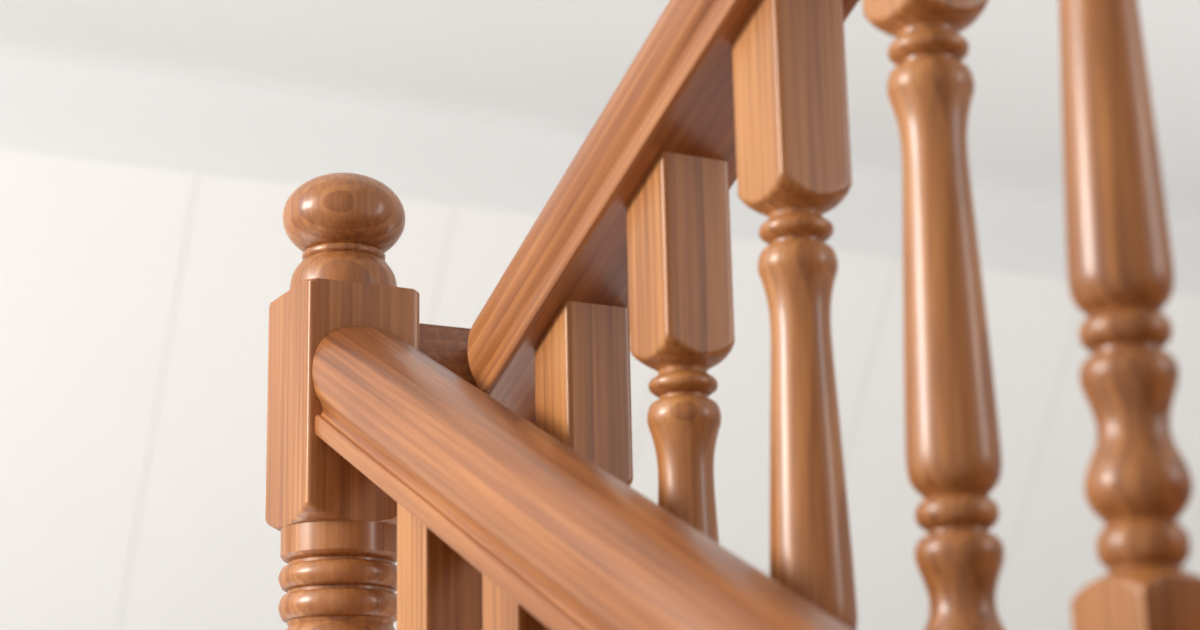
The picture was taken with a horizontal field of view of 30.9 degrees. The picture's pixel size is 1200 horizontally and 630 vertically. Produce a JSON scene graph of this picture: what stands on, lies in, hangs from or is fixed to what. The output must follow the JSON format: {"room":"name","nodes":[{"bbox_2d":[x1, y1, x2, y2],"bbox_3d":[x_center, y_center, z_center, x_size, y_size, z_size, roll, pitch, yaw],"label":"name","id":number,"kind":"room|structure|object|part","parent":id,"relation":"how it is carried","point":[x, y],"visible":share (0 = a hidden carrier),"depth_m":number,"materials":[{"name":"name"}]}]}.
{"room":"staircase","nodes":[
{"label":"staircase","id":0,"kind":"room"},
{"bbox_2d":[0,149,1199,629],"bbox_3d":[0.228,1.475,4.922,9.800,2.953,1.862,6,-16,-26],"label":"wall","id":1,"kind":"structure","parent":0,"point":[135,300],"depth_m":4.03,"materials":[{"name":"paint"}]},
{"bbox_3d":[-1.289,1.332,4.134,0.487,2.896,1.773,6,-16,-26],"label":"wall panel","id":2,"kind":"part","parent":1,"relation":"part of","materials":[{"name":"paint"}]},
{"bbox_3d":[-0.850,1.377,4.347,0.487,2.896,1.773,6,-16,-26],"label":"wall panel","id":3,"kind":"part","parent":1,"relation":"part of","materials":[{"name":"paint"}]},
{"bbox_3d":[-0.411,1.421,4.559,0.487,2.896,1.773,6,-16,-26],"label":"wall panel","id":4,"kind":"part","parent":1,"relation":"part of","materials":[{"name":"paint"}]},
{"bbox_2d":[0,46,1199,294],"bbox_3d":[0.593,-0.192,4.519,9.800,0.172,0.130,6,-16,-26],"label":"trim","id":5,"kind":"structure","parent":1,"relation":"attached to","point":[51,104],"depth_m":3.98,"materials":[{"name":"paint"}]},
{"bbox_3d":[0.029,1.466,4.772,0.487,2.896,1.773,6,-16,-26],"label":"wall panel","id":6,"kind":"part","parent":1,"relation":"part of","materials":[{"name":"paint"}]},
{"bbox_3d":[0.468,1.510,4.984,0.487,2.896,1.773,6,-16,-26],"label":"wall panel","id":7,"kind":"part","parent":1,"relation":"part of","materials":[{"name":"paint"}]},
{"bbox_3d":[0.907,1.555,5.197,1.229,2.896,1.804,-1,-14,0],"label":"wall panel","id":8,"kind":"part","parent":1,"relation":"part of","materials":[{"name":"paint"}]},
{"bbox_3d":[1.346,1.599,5.410,0.487,2.896,1.773,6,-16,-26],"label":"wall panel","id":9,"kind":"part","parent":1,"relation":"part of","materials":[{"name":"paint"}]},
{"bbox_2d":[0,0,1199,216],"bbox_3d":[1.800,-0.952,2.181,9.800,0.100,5.600,6,-16,-26],"label":"ceiling","id":10,"kind":"structure","parent":0,"point":[553,62],"depth_m":3.78,"materials":[{"name":"paint"}]},
{"bbox_3d":[1.402,2.362,2.311,12.210,0.100,11.272,-1,-14,0],"label":"floor","id":11,"kind":"structure","parent":0,"visible":0},
{"bbox_3d":[-0.408,1.151,1.564,3.868,1.956,5.337,-1,-14,0],"label":"staircase","id":12,"kind":"structure","parent":11,"relation":"on","visible":0},
{"bbox_2d":[265,173,418,629],"bbox_3d":[-0.191,0.383,1.588,0.091,1.015,0.091,6,-16,-28],"label":"newel post","id":13,"kind":"object","parent":12,"relation":"on","point":[337,527],"visible":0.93,"depth_m":1.63,"materials":[{"name":"brown wood"}]},
{"bbox_2d":[312,326,850,629],"bbox_3d":[0.408,0.346,0.462,0.085,1.259,2.408,6,-16,-28],"label":"stair handrail","id":14,"kind":"object","parent":13,"relation":"attached to","point":[576,546],"visible":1,"depth_m":1.30,"materials":[{"name":"brown wood"}]},
{"bbox_2d":[419,0,858,425],"bbox_3d":[0.174,-0.327,1.230,0.085,0.707,1.325,6,-16,-28],"label":"stair handrail","id":15,"kind":"object","parent":13,"relation":"attached to","point":[676,95],"visible":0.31,"depth_m":1.43,"materials":[{"name":"brown wood"}]},
{"bbox_3d":[-0.121,0.052,1.711,0.080,0.076,0.055,6,-16,-28],"label":"cross rail","id":16,"kind":"part","parent":15,"relation":"part of","materials":[{"name":"brown wood"}]},
{"bbox_2d":[397,502,482,629],"bbox_3d":[-0.099,0.443,1.402,0.050,0.675,0.050,6,-16,-28],"label":"baluster","id":17,"kind":"object","parent":12,"relation":"on","point":[438,588],"visible":0.59,"depth_m":1.45,"materials":[{"name":"brown wood"}]},
{"bbox_2d":[482,573,549,629],"bbox_3d":[-0.034,0.476,1.271,0.050,0.675,0.050,6,-16,-28],"label":"baluster","id":18,"kind":"object","parent":12,"relation":"on","point":[501,611],"visible":0.3,"depth_m":1.33,"materials":[{"name":"brown wood"}]},
{"bbox_2d":[535,301,632,485],"bbox_3d":[-0.006,0.325,1.432,0.050,0.675,0.050,6,-16,-28],"label":"baluster","id":19,"kind":"object","parent":12,"relation":"on","point":[583,377],"visible":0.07,"depth_m":1.48,"materials":[{"name":"brown wood"}]},
{"bbox_2d":[627,152,734,543],"bbox_3d":[0.057,0.231,1.333,0.050,0.675,0.050,6,-16,-28],"label":"baluster","id":20,"kind":"object","parent":12,"relation":"on","point":[680,285],"visible":0.89,"depth_m":1.37,"materials":[{"name":"brown wood"}]},
{"bbox_2d":[732,0,856,629],"bbox_3d":[0.120,0.136,1.234,0.050,0.675,0.050,6,-16,-28],"label":"baluster","id":21,"kind":"object","parent":12,"relation":"on","point":[793,156],"visible":0.91,"depth_m":1.26,"materials":[{"name":"brown wood"}]},
{"bbox_2d":[862,0,1004,629],"bbox_3d":[0.183,0.042,1.135,0.050,0.675,0.050,6,-16,-28],"label":"baluster","id":22,"kind":"object","parent":12,"relation":"on","point":[953,446],"visible":1,"depth_m":1.13,"materials":[{"name":"brown wood"}]},
{"bbox_2d":[1059,0,1199,629],"bbox_3d":[0.245,-0.052,1.036,0.050,0.675,0.050,6,-16,-28],"label":"baluster","id":23,"kind":"object","parent":12,"relation":"on","point":[1138,482],"visible":1,"depth_m":1.01,"materials":[{"name":"brown wood"}]}
]}

